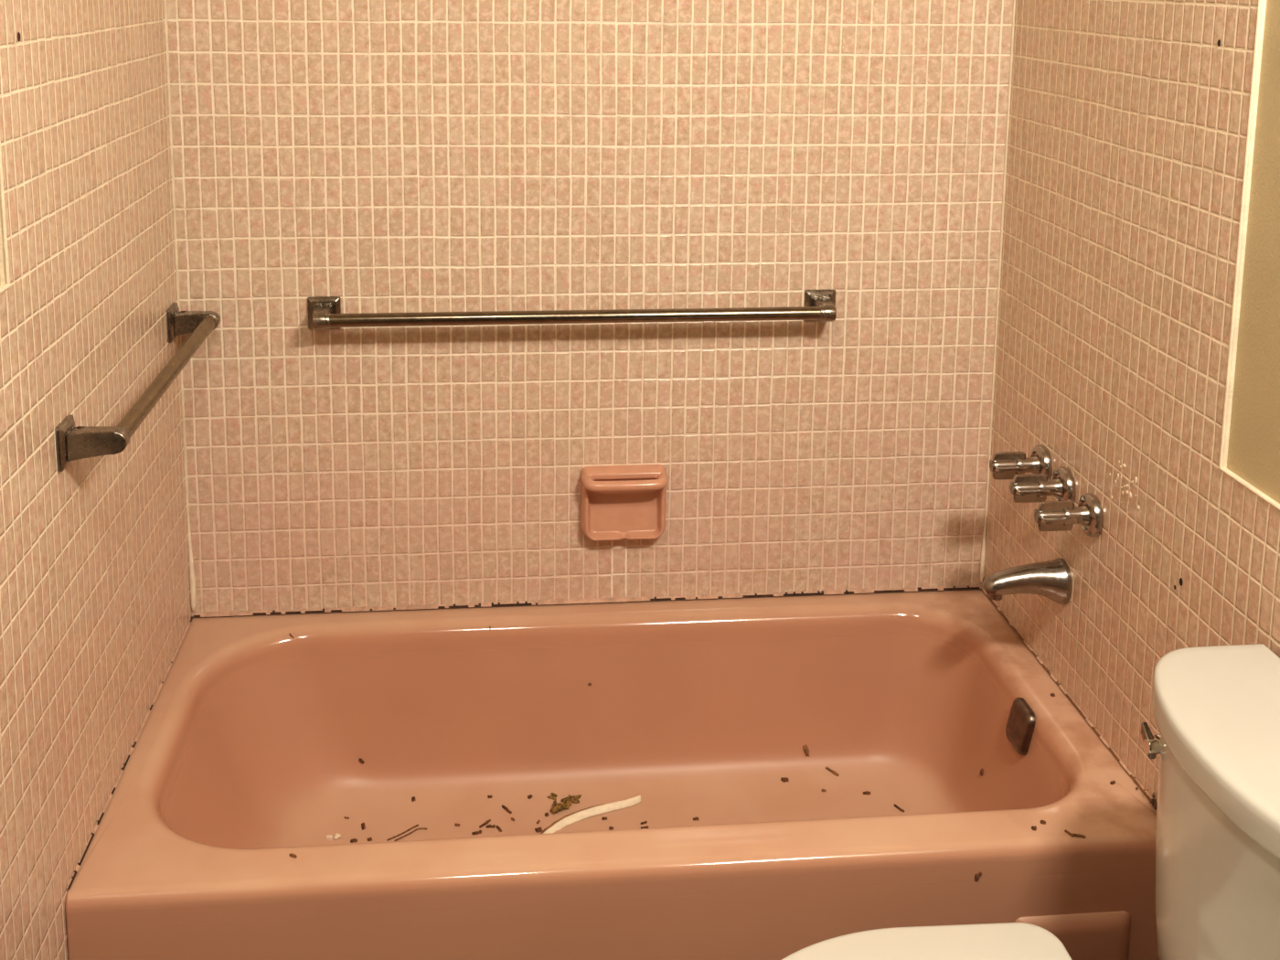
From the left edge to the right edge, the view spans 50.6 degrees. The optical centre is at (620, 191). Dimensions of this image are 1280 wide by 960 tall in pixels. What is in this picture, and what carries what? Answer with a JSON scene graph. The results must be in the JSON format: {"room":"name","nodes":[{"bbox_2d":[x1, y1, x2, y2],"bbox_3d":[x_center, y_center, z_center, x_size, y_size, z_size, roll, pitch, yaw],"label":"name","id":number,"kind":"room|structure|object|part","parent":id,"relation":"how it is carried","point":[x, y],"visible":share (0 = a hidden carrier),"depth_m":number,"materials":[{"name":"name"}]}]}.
{"room":"bathroom","nodes":[
{"label":"bathroom","id":0,"kind":"room"},
{"bbox_2d":[0,0,191,959],"bbox_3d":[-0.700,0.184,1.049,0.082,2.420,2.880,0,9,-6],"label":"wall","id":1,"kind":"structure","parent":0,"point":[95,606],"depth_m":1.83,"materials":[{"name":"tile"}]},
{"bbox_2d":[66,615,192,889],"bbox_3d":[-0.760,0.851,2.148,0.004,0.004,0.765,0,9,-6],"label":"trim","id":2,"kind":"structure","parent":1,"relation":"attached to","point":[107,802],"depth_m":2.06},
{"bbox_2d":[54,302,220,471],"bbox_3d":[-0.718,0.280,2.077,0.083,0.059,0.672,0,9,-6],"label":"towel bar","id":3,"kind":"object","parent":1,"relation":"attached to","point":[72,442],"visible":1,"depth_m":1.87,"materials":[{"name":"silver metal"}]},
{"bbox_3d":[-0.725,0.329,1.772,0.010,0.059,0.059,0,9,-6],"label":"mounting plate","id":4,"kind":"part","parent":3,"relation":"part of","materials":[{"name":"silver metal"}]},
{"bbox_3d":[-0.685,0.331,1.776,0.077,0.039,0.036,0,9,-6],"label":"post","id":5,"kind":"part","parent":3,"relation":"part of","materials":[{"name":"silver metal"}]},
{"bbox_3d":[-0.691,0.277,2.079,0.024,0.024,0.597,0,9,-6],"label":"rail","id":6,"kind":"part","parent":3,"relation":"part of","materials":[{"name":"silver metal"}]},
{"bbox_3d":[-0.784,0.230,2.374,0.010,0.059,0.059,0,9,-6],"label":"mounting plate","id":7,"kind":"part","parent":3,"relation":"part of","materials":[{"name":"silver metal"}]},
{"bbox_3d":[-0.744,0.232,2.379,0.077,0.039,0.036,0,9,-6],"label":"post","id":8,"kind":"part","parent":3,"relation":"part of","materials":[{"name":"silver metal"}]},
{"bbox_2d":[163,0,189,525],"bbox_3d":[-0.790,-0.095,2.378,0.006,1.500,0.006,0,9,-6],"label":"trim","id":9,"kind":"structure","parent":1,"relation":"attached to","point":[165,1],"depth_m":2.40,"materials":[{"name":"tile"}]},
{"bbox_2d":[187,519,195,610],"bbox_3d":[-0.793,0.673,2.500,0.012,0.215,0.012,0,9,-6],"label":"trim","id":10,"kind":"structure","parent":1,"relation":"attached to","point":[192,579],"depth_m":2.50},
{"bbox_2d":[166,0,1013,618],"bbox_3d":[-0.039,-0.048,2.501,1.640,2.420,0.080,0,9,-6],"label":"wall","id":11,"kind":"structure","parent":0,"point":[376,155],"depth_m":2.50,"materials":[{"name":"tile"}]},
{"bbox_2d":[307,288,836,329],"bbox_3d":[-0.078,0.223,2.459,0.974,0.059,0.083,0,9,-6],"label":"towel bar","id":12,"kind":"object","parent":11,"relation":"attached to","point":[323,312],"visible":1,"depth_m":2.43,"materials":[{"name":"silver metal"}]},
{"bbox_3d":[-0.533,0.228,2.412,0.036,0.039,0.077,0,9,-6],"label":"post","id":13,"kind":"part","parent":12,"relation":"part of","materials":[{"name":"silver metal"}]},
{"bbox_3d":[-0.537,0.220,2.451,0.059,0.059,0.010,0,9,-6],"label":"mounting plate","id":14,"kind":"part","parent":12,"relation":"part of","materials":[{"name":"silver metal"}]},
{"bbox_3d":[-0.075,0.225,2.432,0.899,0.024,0.024,0,9,-6],"label":"rail","id":15,"kind":"part","parent":12,"relation":"part of","materials":[{"name":"silver metal"}]},
{"bbox_3d":[0.374,0.214,2.539,0.059,0.059,0.010,0,9,-6],"label":"mounting plate","id":16,"kind":"part","parent":12,"relation":"part of","materials":[{"name":"silver metal"}]},
{"bbox_3d":[0.378,0.222,2.500,0.036,0.039,0.077,0,9,-6],"label":"post","id":17,"kind":"part","parent":12,"relation":"part of","materials":[{"name":"silver metal"}]},
{"bbox_2d":[192,584,982,617],"bbox_3d":[-0.042,0.783,2.593,1.520,0.007,0.007,0,9,-6],"label":"trim","id":18,"kind":"structure","parent":11,"relation":"attached to","point":[940,588],"depth_m":2.59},
{"bbox_2d":[579,464,668,541],"bbox_3d":[0.008,0.592,2.537,0.164,0.141,0.067,0,9,-6],"label":"soap dish","id":19,"kind":"object","parent":11,"relation":"attached to","point":[617,502],"visible":1,"depth_m":2.55,"materials":[{"name":"pink ceramic"}]},
{"bbox_2d":[982,0,1279,801],"bbox_3d":[0.891,0.173,1.203,0.082,2.420,2.880,0,9,-6],"label":"wall","id":20,"kind":"structure","parent":0,"point":[1138,338],"depth_m":2.01,"materials":[{"name":"tile"}]},
{"bbox_2d":[979,516,986,582],"bbox_3d":[0.711,0.697,2.652,0.009,0.145,0.009,-4,11,-28],"label":"trim","id":21,"kind":"structure","parent":20,"relation":"attached to","point":[983,551],"depth_m":2.65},
{"bbox_2d":[984,0,1015,516],"bbox_3d":[0.721,-0.105,2.524,0.006,1.500,0.006,0,9,-6],"label":"trim","id":22,"kind":"structure","parent":20,"relation":"attached to","point":[1014,1],"depth_m":2.56,"materials":[{"name":"tile"}]},
{"bbox_2d":[989,444,1052,479],"bbox_3d":[0.693,0.478,2.362,0.097,0.069,0.069,0,9,-6],"label":"handle","id":23,"kind":"object","parent":20,"relation":"attached to","point":[1003,464],"visible":0.93,"depth_m":2.35,"materials":[{"name":"silver metal"}]},
{"bbox_3d":[0.677,0.478,2.360,0.058,0.048,0.048,0,9,-6],"label":"handle","id":24,"kind":"part","parent":23,"relation":"part of","materials":[{"name":"silver metal"}]},
{"bbox_3d":[0.712,0.478,2.364,0.046,0.035,0.035,0,9,-6],"label":"stem","id":25,"kind":"part","parent":23,"relation":"part of","materials":[{"name":"silver metal"}]},
{"bbox_2d":[981,557,1071,604],"bbox_3d":[0.680,0.660,2.286,0.141,0.076,0.069,0,9,-6],"label":"tub spout","id":26,"kind":"object","parent":20,"relation":"attached to","point":[1051,580],"visible":1,"depth_m":2.27,"materials":[{"name":"silver metal"}]},
{"bbox_2d":[1009,466,1076,503],"bbox_3d":[0.702,0.497,2.269,0.097,0.069,0.069,0,9,-6],"label":"handle","id":27,"kind":"object","parent":20,"relation":"attached to","point":[1029,487],"visible":0.95,"depth_m":2.26,"materials":[{"name":"silver metal"}]},
{"bbox_3d":[0.686,0.497,2.268,0.058,0.048,0.048,0,9,-6],"label":"handle","id":28,"kind":"part","parent":27,"relation":"part of","materials":[{"name":"silver metal"}]},
{"bbox_3d":[0.721,0.497,2.271,0.046,0.035,0.035,0,9,-6],"label":"stem","id":29,"kind":"part","parent":27,"relation":"part of","materials":[{"name":"silver metal"}]},
{"bbox_2d":[1034,492,1103,537],"bbox_3d":[0.712,0.520,2.168,0.097,0.069,0.069,0,9,-6],"label":"handle","id":30,"kind":"object","parent":20,"relation":"attached to","point":[1050,516],"visible":1,"depth_m":2.16,"materials":[{"name":"silver metal"}]},
{"bbox_3d":[0.696,0.520,2.166,0.058,0.048,0.048,0,9,-6],"label":"handle","id":31,"kind":"part","parent":30,"relation":"part of","materials":[{"name":"silver metal"}]},
{"bbox_3d":[0.731,0.519,2.170,0.046,0.035,0.035,0,9,-6],"label":"stem","id":32,"kind":"part","parent":30,"relation":"part of","materials":[{"name":"silver metal"}]},
{"bbox_2d":[981,587,1157,809],"bbox_3d":[0.743,0.834,2.292,0.014,0.022,0.766,0,9,-6],"label":"trim","id":33,"kind":"structure","parent":20,"relation":"attached to","point":[1153,800],"depth_m":2.22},
{"bbox_3d":[0.084,1.412,1.328,1.680,0.080,2.880,0,9,-6],"label":"floor","id":34,"kind":"structure","parent":0,"visible":0},
{"bbox_2d":[65,589,1159,959],"bbox_3d":[-0.007,1.034,2.240,1.520,0.370,0.788,0,9,-6],"label":"bathtub","id":35,"kind":"object","parent":34,"relation":"on","point":[244,759],"depth_m":2.37,"materials":[{"name":"pink ceramic"}]},
{"bbox_2d":[325,832,341,840],"bbox_3d":[-0.502,1.129,2.369,0.025,0.008,0.011,0,9,-6],"label":"flake","id":36,"kind":"object","parent":35,"relation":"in","point":[336,836],"visible":1,"depth_m":2.37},
{"bbox_2d":[350,838,357,842],"bbox_3d":[-0.466,1.134,2.365,0.012,0.005,0.008,-2,10,-17],"label":"crumb","id":37,"kind":"object","parent":35,"relation":"in","point":[354,840],"visible":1,"depth_m":2.36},
{"bbox_2d":[361,821,365,830],"bbox_3d":[-0.457,1.126,2.404,0.006,0.005,0.020,-2,10,-15],"label":"crumb","id":38,"kind":"object","parent":35,"relation":"in","point":[363,826],"visible":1,"depth_m":2.40,"materials":[{"name":"brown"}]},
{"bbox_2d":[386,824,418,840],"bbox_3d":[-0.384,1.133,2.392,0.064,0.003,0.004,-8,12,-41],"label":"twig","id":39,"kind":"object","parent":35,"relation":"in","point":[416,825],"visible":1,"depth_m":2.39,"materials":[{"name":"brown wood"}]},
{"bbox_2d":[394,827,426,841],"bbox_3d":[-0.371,1.133,2.390,0.063,0.002,0.011,-6,11,-33],"label":"twig","id":40,"kind":"object","parent":35,"relation":"in","point":[414,830],"visible":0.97,"depth_m":2.39,"materials":[{"name":"brown wood"}]},
{"bbox_2d":[471,830,481,834],"bbox_3d":[-0.254,1.133,2.394,0.018,0.004,0.008,-3,10,-21],"label":"crumb","id":41,"kind":"object","parent":35,"relation":"in","point":[479,831],"visible":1,"depth_m":2.39,"materials":[{"name":"brown"}]},
{"bbox_2d":[479,819,490,828],"bbox_3d":[-0.242,1.130,2.419,0.006,0.005,0.026,9,12,42],"label":"crumb","id":42,"kind":"object","parent":35,"relation":"in","point":[488,820],"visible":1,"depth_m":2.42,"materials":[{"name":"brown"}]},
{"bbox_2d":[485,824,495,828],"bbox_3d":[-0.232,1.131,2.411,0.017,0.004,0.005,0,9,-1],"label":"crumb","id":43,"kind":"object","parent":35,"relation":"in","point":[488,826],"visible":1,"depth_m":2.41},
{"bbox_2d":[501,804,511,813],"bbox_3d":[-0.206,1.120,2.455,0.006,0.006,0.025,-8,13,-42],"label":"crumb","id":44,"kind":"object","parent":35,"relation":"in","point":[506,808],"visible":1,"depth_m":2.45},
{"bbox_2d":[534,826,542,832],"bbox_3d":[-0.145,1.133,2.404,0.011,0.004,0.013,-4,11,-25],"label":"crumb","id":45,"kind":"object","parent":35,"relation":"in","point":[538,829],"visible":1,"depth_m":2.40,"materials":[{"name":"brown"}]},
{"bbox_2d":[546,792,581,812],"bbox_3d":[-0.103,1.114,2.474,0.064,0.010,0.062,0,9,-6],"label":"clump","id":46,"kind":"object","parent":35,"relation":"in","point":[567,801],"visible":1,"depth_m":2.47,"materials":[{"name":"brown"}]},
{"bbox_3d":[-0.060,1.121,2.442,0.209,0.016,0.037,-5,11,-31],"label":"caulk strip","id":47,"kind":"part","parent":35,"relation":"part of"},
{"bbox_2d":[780,777,789,782],"bbox_3d":[0.307,1.102,2.537,0.015,0.007,0.010,0,9,-1],"label":"crumb","id":48,"kind":"object","parent":35,"relation":"in","point":[784,779],"visible":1,"depth_m":2.54,"materials":[{"name":"brown"}]},
{"bbox_2d":[802,744,809,757],"bbox_3d":[0.352,1.062,2.570,0.015,0.023,0.009,9,12,41],"label":"crumb","id":49,"kind":"object","parent":35,"relation":"in","point":[805,748],"visible":1,"depth_m":2.57,"materials":[{"name":"brown"}]},
{"bbox_2d":[825,767,839,776],"bbox_3d":[0.400,1.095,2.555,0.027,0.012,0.006,5,10,26],"label":"crumb","id":50,"kind":"object","parent":35,"relation":"in","point":[836,773],"visible":1,"depth_m":2.55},
{"bbox_2d":[893,803,904,812],"bbox_3d":[0.508,1.125,2.470,0.005,0.004,0.024,-6,11,-35],"label":"crumb","id":51,"kind":"object","parent":35,"relation":"in","point":[895,805],"visible":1,"depth_m":2.47,"materials":[{"name":"brown"}]},
{"bbox_2d":[974,871,981,879],"bbox_3d":[0.498,0.953,1.885,0.010,0.010,0.004,0,9,-6],"label":"crumb","id":52,"kind":"object","parent":35,"relation":"attached to","point":[976,876],"visible":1,"depth_m":1.88,"materials":[{"name":"brown"}]},
{"bbox_3d":[0.666,0.894,2.265,0.014,0.076,0.072,12,8,-7],"label":"overflow plate","id":53,"kind":"part","parent":35,"relation":"part of","materials":[{"name":"metal"}]},
{"bbox_2d":[1064,829,1073,837],"bbox_3d":[0.633,0.906,1.912,0.003,0.004,0.015,-6,11,-33],"label":"crumb","id":54,"kind":"object","parent":35,"relation":"on","point":[1065,830],"visible":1,"depth_m":1.91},
{"bbox_3d":[0.638,1.123,1.922,0.171,0.208,0.012,0,9,-6],"label":"apron panel","id":55,"kind":"part","parent":35,"relation":"part of","materials":[{"name":"pink ceramic"}]},
{"bbox_2d":[1072,832,1085,838],"bbox_3d":[0.646,0.908,1.909,0.019,0.005,0.004,2,9,9],"label":"crumb","id":56,"kind":"object","parent":35,"relation":"on","point":[1074,835],"visible":1,"depth_m":1.91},
{"bbox_2d":[781,643,1279,959],"bbox_3d":[0.464,0.968,1.490,0.703,0.750,0.449,0,9,-6],"label":"toilet","id":57,"kind":"object","parent":34,"relation":"on","point":[1216,709],"visible":1,"depth_m":1.51,"materials":[{"name":"white ceramic"}]},
{"bbox_3d":[0.330,0.928,1.471,0.433,0.020,0.362,0,9,-6],"label":"seat lid","id":58,"kind":"part","parent":57,"relation":"part of","materials":[{"name":"white plastic"}]},
{"bbox_3d":[0.634,0.660,1.627,0.010,0.033,0.028,0,9,-6],"label":"lever arm","id":59,"kind":"part","parent":57,"relation":"part of","materials":[{"name":"silver metal"}]},
{"bbox_3d":[0.649,0.665,1.624,0.038,0.027,0.027,0,9,-6],"label":"flush lever","id":60,"kind":"part","parent":57,"relation":"part of","materials":[{"name":"silver metal"}]},
{"bbox_3d":[0.716,0.617,1.457,0.202,0.041,0.449,0,9,-6],"label":"tank lid","id":61,"kind":"part","parent":57,"relation":"part of","materials":[{"name":"white ceramic"}]},
{"bbox_3d":[0.721,0.808,1.489,0.190,0.352,0.425,0,9,-6],"label":"tank","id":62,"kind":"part","parent":57,"relation":"part of","materials":[{"name":"white ceramic"}]}
]}

